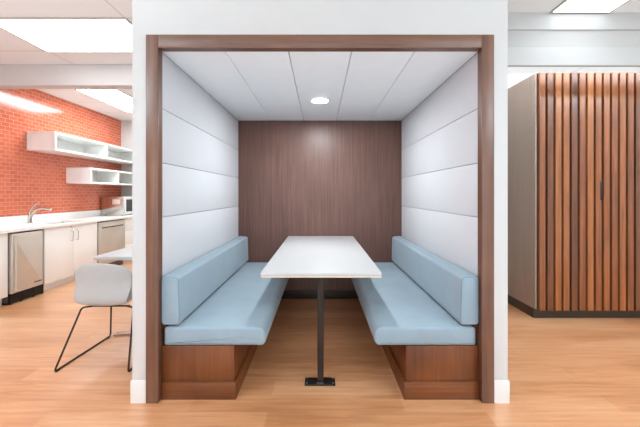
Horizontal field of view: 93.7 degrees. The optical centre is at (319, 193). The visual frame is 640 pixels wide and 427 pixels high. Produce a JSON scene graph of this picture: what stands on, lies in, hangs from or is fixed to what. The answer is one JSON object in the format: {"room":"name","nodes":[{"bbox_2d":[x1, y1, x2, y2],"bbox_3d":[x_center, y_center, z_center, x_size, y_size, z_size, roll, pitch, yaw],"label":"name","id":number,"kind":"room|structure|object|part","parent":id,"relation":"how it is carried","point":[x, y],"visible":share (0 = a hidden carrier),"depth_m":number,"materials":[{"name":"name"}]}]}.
{"room":"common room","nodes":[
{"label":"common room","id":0,"kind":"room"},
{"bbox_2d":[0,89,120,216],"bbox_3d":[-4.140,-0.130,1.585,0.100,2.760,9.170,0,0,0],"label":"wall","id":1,"kind":"structure","parent":0,"point":[27,178],"depth_m":4.45,"materials":[{"name":"red brick"}]},
{"bbox_2d":[0,210,100,224],"bbox_3d":[-4.078,0.347,4.109,0.020,0.104,4.117,0,0,0],"label":"backsplash","id":2,"kind":"structure","parent":1,"relation":"attached to","point":[8,220],"depth_m":4.49,"materials":[{"name":"white stone"}]},
{"bbox_2d":[27,131,131,163],"bbox_3d":[-3.889,-0.740,5.173,0.398,0.264,1.985,0,0,0],"label":"shelf","id":3,"kind":"object","parent":1,"relation":"attached to","point":[50,142],"visible":0.82,"depth_m":4.82,"materials":[{"name":"white laminate"}]},
{"bbox_2d":[66,168,131,185],"bbox_3d":[-3.889,-0.297,5.497,0.398,0.255,1.335,0,0,0],"label":"shelf","id":4,"kind":"object","parent":1,"relation":"attached to","point":[94,176],"visible":0.82,"depth_m":5.36,"materials":[{"name":"white laminate"}]},
{"bbox_2d":[121,121,131,195],"bbox_3d":[-2.658,-0.130,6.220,3.064,2.760,0.100,0,0,0],"label":"wall","id":5,"kind":"structure","parent":0,"point":[126,126],"depth_m":6.17,"materials":[{"name":"white paint"}]},
{"bbox_2d":[162,52,232,344],"bbox_3d":[-1.067,-0.130,2.830,0.118,2.760,1.860,0,0,0],"label":"wall","id":6,"kind":"structure","parent":0,"point":[162,52],"depth_m":1.93,"materials":[{"name":"white paint"}]},
{"bbox_2d":[162,206,237,276],"bbox_3d":[-0.990,0.348,2.717,0.029,0.404,1.739,0,0,0],"label":"acoustic panel","id":7,"kind":"object","parent":6,"relation":"attached to","point":[187,237],"visible":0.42,"depth_m":2.33,"materials":[{"name":"white fabric"}]},
{"bbox_2d":[162,163,237,216],"bbox_3d":[-0.990,-0.025,2.717,0.029,0.334,1.739,0,0,0],"label":"acoustic panel","id":8,"kind":"object","parent":6,"relation":"attached to","point":[184,190],"visible":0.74,"depth_m":2.33,"materials":[{"name":"white fabric"}]},
{"bbox_2d":[162,109,237,177],"bbox_3d":[-0.990,-0.361,2.717,0.029,0.333,1.739,0,0,0],"label":"acoustic panel","id":9,"kind":"object","parent":6,"relation":"attached to","point":[184,144],"visible":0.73,"depth_m":2.33,"materials":[{"name":"white fabric"}]},
{"bbox_2d":[162,53,237,148],"bbox_3d":[-0.990,-0.703,2.717,0.029,0.346,1.739,0,0,0],"label":"acoustic panel","id":10,"kind":"object","parent":6,"relation":"attached to","point":[182,97],"visible":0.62,"depth_m":2.33,"materials":[{"name":"white fabric"}]},
{"bbox_2d":[0,260,639,426],"bbox_3d":[0.255,1.300,3.585,8.890,0.100,5.370,0,0,0],"label":"floor","id":11,"kind":"structure","parent":0,"point":[563,372],"depth_m":2.06,"materials":[{"name":"laminate"}]},
{"bbox_2d":[0,233,7,305],"bbox_3d":[-3.789,0.842,2.703,0.598,0.817,1.305,0,0,0],"label":"base cabinet","id":12,"kind":"object","parent":11,"relation":"on","point":[3,237],"visible":0.97,"depth_m":3.32,"materials":[{"name":"white laminate"}]},
{"bbox_2d":[0,210,131,233],"bbox_3d":[-3.773,0.363,4.109,0.630,0.137,4.117,0,0,0],"label":"countertop","id":13,"kind":"structure","parent":12,"relation":"on","point":[9,224],"depth_m":4.36,"materials":[{"name":"white stone"}]},
{"bbox_2d":[27,202,51,222],"bbox_3d":[-3.875,0.257,4.137,0.286,0.286,0.064,0,0,-9],"label":"kitchen faucet","id":14,"kind":"object","parent":13,"relation":"on","point":[30,214],"visible":1,"depth_m":4.12,"materials":[{"name":"silver metal"}]},
{"bbox_3d":[-3.866,0.254,4.143,0.268,0.151,0.041,0,0,-12],"label":"spout","id":15,"kind":"part","parent":14,"relation":"part of","materials":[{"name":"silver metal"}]},
{"bbox_2d":[101,196,131,214],"bbox_3d":[-3.833,0.223,5.814,0.434,0.355,0.531,0,0,0],"label":"microwave","id":16,"kind":"object","parent":13,"relation":"on","point":[110,205],"visible":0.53,"depth_m":5.55,"materials":[{"name":"silver metal"}]},
{"bbox_3d":[-3.629,0.216,5.751,0.022,0.336,0.398,0,0,0],"label":"door","id":17,"kind":"part","parent":16,"relation":"part of","materials":[{"name":"grey plastic"}]},
{"bbox_2d":[2,229,43,304],"bbox_3d":[-3.746,0.847,3.578,0.628,0.806,0.420,0,0,0],"label":"fridge","id":18,"kind":"object","parent":11,"relation":"on","point":[25,248],"visible":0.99,"depth_m":3.52,"materials":[{"name":"silver metal"}]},
{"bbox_3d":[-3.446,0.787,3.405,0.027,0.625,0.027,0,0,0],"label":"handle","id":19,"kind":"part","parent":18,"relation":"part of","materials":[{"name":"silver metal"}]},
{"bbox_2d":[42,222,96,290],"bbox_3d":[-3.771,0.842,4.250,0.634,0.817,0.900,0,0,0],"label":"base cabinet","id":20,"kind":"object","parent":11,"relation":"on","point":[65,248],"visible":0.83,"depth_m":4.13,"materials":[{"name":"white laminate"}]},
{"bbox_3d":[-3.501,0.792,4.025,0.022,0.711,0.447,0,0,0],"label":"door","id":21,"kind":"part","parent":20,"relation":"part of","materials":[{"name":"white laminate"}]},
{"bbox_3d":[-3.501,0.792,4.475,0.022,0.711,0.447,0,0,0],"label":"door","id":22,"kind":"part","parent":20,"relation":"part of","materials":[{"name":"white laminate"}]},
{"bbox_2d":[54,263,131,371],"bbox_3d":[-1.598,0.881,2.399,0.532,0.737,0.610,0,0,0],"label":"shell chair","id":23,"kind":"object","parent":11,"relation":"on","point":[96,284],"visible":0.82,"depth_m":2.24,"materials":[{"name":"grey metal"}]},
{"bbox_2d":[97,219,124,264],"bbox_3d":[-3.756,0.847,5.030,0.608,0.806,0.636,0,0,0],"label":"dishwasher","id":24,"kind":"object","parent":11,"relation":"on","point":[110,233],"visible":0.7,"depth_m":4.97,"materials":[{"name":"silver metal"}]},
{"bbox_2d":[93,246,131,335],"bbox_3d":[-1.504,0.879,3.030,0.677,0.742,1.200,0,0,0],"label":"cafe table","id":25,"kind":"object","parent":11,"relation":"on","point":[125,253],"visible":0.19,"depth_m":2.52,"materials":[{"name":"white laminate"}]},
{"bbox_2d":[123,218,131,262],"bbox_3d":[-3.789,0.842,5.763,0.598,0.817,0.806,0,0,0],"label":"base cabinet","id":26,"kind":"object","parent":11,"relation":"on","point":[128,221],"visible":0.13,"depth_m":5.47,"materials":[{"name":"white laminate"}]},
{"bbox_3d":[-3.501,0.552,5.763,0.022,0.230,0.802,0,0,0],"label":"drawer","id":27,"kind":"part","parent":26,"relation":"part of","materials":[{"name":"white laminate"}]},
{"bbox_3d":[-3.501,0.788,5.763,0.022,0.237,0.802,0,0,0],"label":"drawer","id":28,"kind":"part","parent":26,"relation":"part of","materials":[{"name":"white laminate"}]},
{"bbox_2d":[161,236,288,399],"bbox_3d":[-0.650,0.875,2.703,0.634,0.750,1.766,0,0,0],"label":"bench","id":29,"kind":"object","parent":11,"relation":"on","point":[217,308],"visible":0.93,"depth_m":1.87,"materials":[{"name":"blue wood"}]},
{"bbox_2d":[162,236,247,324],"bbox_3d":[-0.911,0.649,2.705,0.113,0.298,1.762,0,0,0],"label":"backrest cushion","id":30,"kind":"object","parent":29,"relation":"on","point":[186,290],"depth_m":2.16,"materials":[{"name":"blue fabric"}]},
{"bbox_2d":[165,262,288,344],"bbox_3d":[-0.642,0.870,2.707,0.619,0.111,1.758,0,0,0],"label":"seat cushion","id":31,"kind":"object","parent":29,"relation":"on","point":[242,311],"depth_m":2.04,"materials":[{"name":"blue fabric"}]},
{"bbox_2d":[260,236,381,385],"bbox_3d":[0.007,0.876,2.747,0.775,0.748,1.681,0,0,0],"label":"table","id":32,"kind":"object","parent":11,"relation":"on","point":[319,257],"visible":1,"depth_m":2.14,"materials":[{"name":"white laminate"}]},
{"bbox_3d":[0.000,1.245,1.990,0.200,0.010,0.076,0,0,0],"label":"plate","id":33,"kind":"part","parent":32,"relation":"part of","materials":[{"name":"black metal"}]},
{"bbox_3d":[0.004,0.888,1.990,0.042,0.712,0.042,0,0,0],"label":"post","id":34,"kind":"part","parent":32,"relation":"part of","materials":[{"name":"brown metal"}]},
{"bbox_2d":[351,236,478,399],"bbox_3d":[0.650,0.875,2.703,0.634,0.750,1.766,0,0,0],"label":"bench","id":35,"kind":"object","parent":11,"relation":"on","point":[423,309],"visible":0.89,"depth_m":1.87,"materials":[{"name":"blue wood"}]},
{"bbox_2d":[351,262,474,344],"bbox_3d":[0.642,0.870,2.707,0.619,0.111,1.758,0,0,0],"label":"seat cushion","id":36,"kind":"object","parent":35,"relation":"on","point":[397,311],"depth_m":2.04,"materials":[{"name":"blue fabric"}]},
{"bbox_2d":[392,236,477,324],"bbox_3d":[0.911,0.649,2.705,0.113,0.298,1.762,0,0,0],"label":"backrest cushion","id":37,"kind":"object","parent":35,"relation":"on","point":[453,290],"depth_m":2.16,"materials":[{"name":"blue fabric"}]},
{"bbox_2d":[508,72,639,317],"bbox_3d":[2.809,0.022,3.358,1.322,2.455,0.784,0,0,0],"label":"tall cabinet","id":38,"kind":"object","parent":11,"relation":"on","point":[574,137],"visible":0.94,"depth_m":2.97,"materials":[{"name":"brown laminate"}]},
{"bbox_3d":[2.483,-0.024,2.984,0.636,2.359,0.028,0,0,0],"label":"door","id":39,"kind":"part","parent":38,"relation":"part of","materials":[{"name":"brown wood"}]},
{"bbox_3d":[2.786,-0.031,2.980,0.020,0.182,0.028,0,0,0],"label":"handle","id":40,"kind":"part","parent":38,"relation":"part of","materials":[{"name":"black metal"}]},
{"bbox_3d":[3.121,-0.024,2.984,0.636,2.359,0.028,0,0,0],"label":"door","id":41,"kind":"part","parent":38,"relation":"part of","materials":[{"name":"brown wood"}]},
{"bbox_2d":[132,0,507,379],"bbox_3d":[0.000,-0.130,1.850,2.252,2.760,0.100,0,0,0],"label":"wall","id":42,"kind":"structure","parent":0,"point":[149,17],"depth_m":1.80,"materials":[{"name":"white paint"}]},
{"bbox_2d":[130,380,145,402],"bbox_3d":[-1.087,1.183,1.794,0.090,0.135,0.009,0,0,0],"label":"baseboard","id":43,"kind":"structure","parent":42,"relation":"attached to","point":[137,387],"depth_m":1.79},
{"bbox_2d":[146,35,161,402],"bbox_3d":[-1.003,0.149,1.817,0.074,2.202,0.057,0,0,0],"label":"trim","id":44,"kind":"structure","parent":42,"relation":"attached to","point":[153,53],"depth_m":1.79,"materials":[{"name":"brown wood"}]},
{"bbox_2d":[158,35,481,51],"bbox_3d":[0.000,-0.912,1.817,1.932,0.080,0.057,0,0,0],"label":"trim","id":45,"kind":"structure","parent":42,"relation":"attached to","point":[166,43],"depth_m":1.79,"materials":[{"name":"brown wood"}]},
{"bbox_2d":[478,35,493,402],"bbox_3d":[1.003,0.149,1.817,0.074,2.202,0.057,0,0,0],"label":"trim","id":46,"kind":"structure","parent":42,"relation":"attached to","point":[486,53],"depth_m":1.79,"materials":[{"name":"brown wood"}]},
{"bbox_2d":[494,380,509,402],"bbox_3d":[1.087,1.183,1.794,0.090,0.135,0.009,0,0,0],"label":"baseboard","id":47,"kind":"structure","parent":42,"relation":"attached to","point":[501,387],"depth_m":1.79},
{"bbox_2d":[238,119,401,289],"bbox_3d":[0.000,0.172,3.675,2.016,2.155,0.170,0,0,0],"label":"wall","id":48,"kind":"structure","parent":0,"point":[296,178],"depth_m":3.59,"materials":[{"name":"brown wood"}]},
{"bbox_2d":[281,290,358,298],"bbox_3d":[0.000,1.200,3.584,1.000,0.100,0.012,0,0,0],"label":"baseboard","id":49,"kind":"structure","parent":48,"relation":"attached to","point":[288,294],"depth_m":3.58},
{"bbox_2d":[0,0,639,120],"bbox_3d":[0.255,-1.560,1.585,8.890,0.100,9.370,0,0,0],"label":"ceiling","id":50,"kind":"structure","parent":0,"point":[13,50],"depth_m":2.99,"materials":[{"name":"paint"}]},
{"bbox_2d":[0,17,131,52],"bbox_3d":[-2.272,-1.504,2.871,1.225,0.012,0.618,0,0,0],"label":"recessed light","id":51,"kind":"object","parent":50,"relation":"in","point":[49,34],"visible":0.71,"depth_m":2.80,"materials":[{"name":"white plastic"}]},
{"bbox_2d":[0,64,131,88],"bbox_3d":[-2.608,-1.387,3.555,2.964,0.245,0.130,0,0,0],"label":"ceiling beam","id":52,"kind":"structure","parent":50,"relation":"attached to","point":[12,76],"depth_m":3.49,"materials":[{"name":"white paint"}]},
{"bbox_2d":[74,89,131,112],"bbox_3d":[-3.220,-1.504,4.910,0.600,0.012,1.220,0,0,0],"label":"recessed light","id":53,"kind":"object","parent":50,"relation":"in","point":[117,98],"visible":0.64,"depth_m":4.66,"materials":[{"name":"white plastic"}]},
{"bbox_2d":[508,12,639,66],"bbox_3d":[2.863,-1.304,2.567,3.474,0.412,0.145,0,0,0],"label":"wall","id":54,"kind":"structure","parent":50,"relation":"attached to","point":[535,39],"depth_m":2.57,"materials":[{"name":"white paint"}]},
{"bbox_2d":[550,0,629,13],"bbox_3d":[2.152,-1.504,1.885,0.495,0.012,1.210,0,0,0],"label":"recessed light","id":55,"kind":"object","parent":50,"relation":"in","point":[567,6],"visible":1,"depth_m":2.40,"materials":[{"name":"white plastic"}]},
{"bbox_2d":[407,52,477,344],"bbox_3d":[1.067,-0.130,2.830,0.118,2.760,1.860,0,0,0],"label":"wall","id":56,"kind":"structure","parent":0,"point":[477,52],"depth_m":1.93,"materials":[{"name":"white paint"}]},
{"bbox_2d":[402,206,477,276],"bbox_3d":[0.990,0.348,2.717,0.029,0.404,1.739,0,0,0],"label":"acoustic panel","id":57,"kind":"object","parent":56,"relation":"attached to","point":[452,237],"visible":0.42,"depth_m":2.33,"materials":[{"name":"white fabric"}]},
{"bbox_2d":[402,163,477,216],"bbox_3d":[0.990,-0.025,2.717,0.029,0.334,1.739,0,0,0],"label":"acoustic panel","id":58,"kind":"object","parent":56,"relation":"attached to","point":[452,190],"visible":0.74,"depth_m":2.33,"materials":[{"name":"white fabric"}]},
{"bbox_2d":[402,109,477,177],"bbox_3d":[0.990,-0.361,2.717,0.029,0.333,1.739,0,0,0],"label":"acoustic panel","id":59,"kind":"object","parent":56,"relation":"attached to","point":[455,144],"visible":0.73,"depth_m":2.33,"materials":[{"name":"white fabric"}]},
{"bbox_2d":[402,53,477,148],"bbox_3d":[0.990,-0.703,2.717,0.029,0.346,1.739,0,0,0],"label":"acoustic panel","id":60,"kind":"object","parent":56,"relation":"attached to","point":[457,97],"visible":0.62,"depth_m":2.33,"materials":[{"name":"white fabric"}]},
{"bbox_2d":[508,74,532,87],"bbox_3d":[2.913,-0.130,3.810,3.574,2.760,0.100,0,0,0],"label":"wall","id":61,"kind":"structure","parent":0,"point":[513,79],"depth_m":3.76,"materials":[{"name":"white paint"}]},
{"bbox_3d":[0.000,-0.929,2.745,2.016,0.043,1.690,0,0,0],"label":"ceiling","id":62,"kind":"structure","parent":0,"visible":0},
{"bbox_2d":[162,51,270,120],"bbox_3d":[-0.781,-0.890,2.717,0.388,0.027,1.739,0,0,0],"label":"ceiling panel","id":63,"kind":"object","parent":62,"relation":"attached to","point":[216,73],"visible":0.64,"depth_m":2.34,"materials":[{"name":"white"}]},
{"bbox_2d":[226,52,302,120],"bbox_3d":[-0.390,-0.890,2.717,0.386,0.027,1.739,0,0,0],"label":"ceiling panel","id":64,"kind":"object","parent":62,"relation":"attached to","point":[269,75],"visible":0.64,"depth_m":2.34,"materials":[{"name":"white"}]},
{"bbox_2d":[289,52,350,120],"bbox_3d":[0.000,-0.890,2.717,0.386,0.027,1.739,0,0,0],"label":"ceiling panel","id":65,"kind":"object","parent":62,"relation":"attached to","point":[316,74],"visible":0.76,"depth_m":2.32,"materials":[{"name":"white"}]},
{"bbox_2d":[311,97,328,103],"bbox_3d":[0.000,-0.872,2.800,0.175,0.011,0.175,0,0,0],"label":"recessed light","id":66,"kind":"object","parent":65,"relation":"attached to","point":[318,100],"visible":1,"depth_m":2.79,"materials":[{"name":"white plastic"}]},
{"bbox_2d":[337,52,413,120],"bbox_3d":[0.390,-0.890,2.717,0.386,0.027,1.739,0,0,0],"label":"ceiling panel","id":67,"kind":"object","parent":62,"relation":"attached to","point":[369,75],"visible":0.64,"depth_m":2.34,"materials":[{"name":"white"}]},
{"bbox_2d":[369,51,477,120],"bbox_3d":[0.781,-0.890,2.717,0.388,0.027,1.739,0,0,0],"label":"ceiling panel","id":68,"kind":"object","parent":62,"relation":"attached to","point":[423,73],"visible":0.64,"depth_m":2.34,"materials":[{"name":"white"}]}
]}

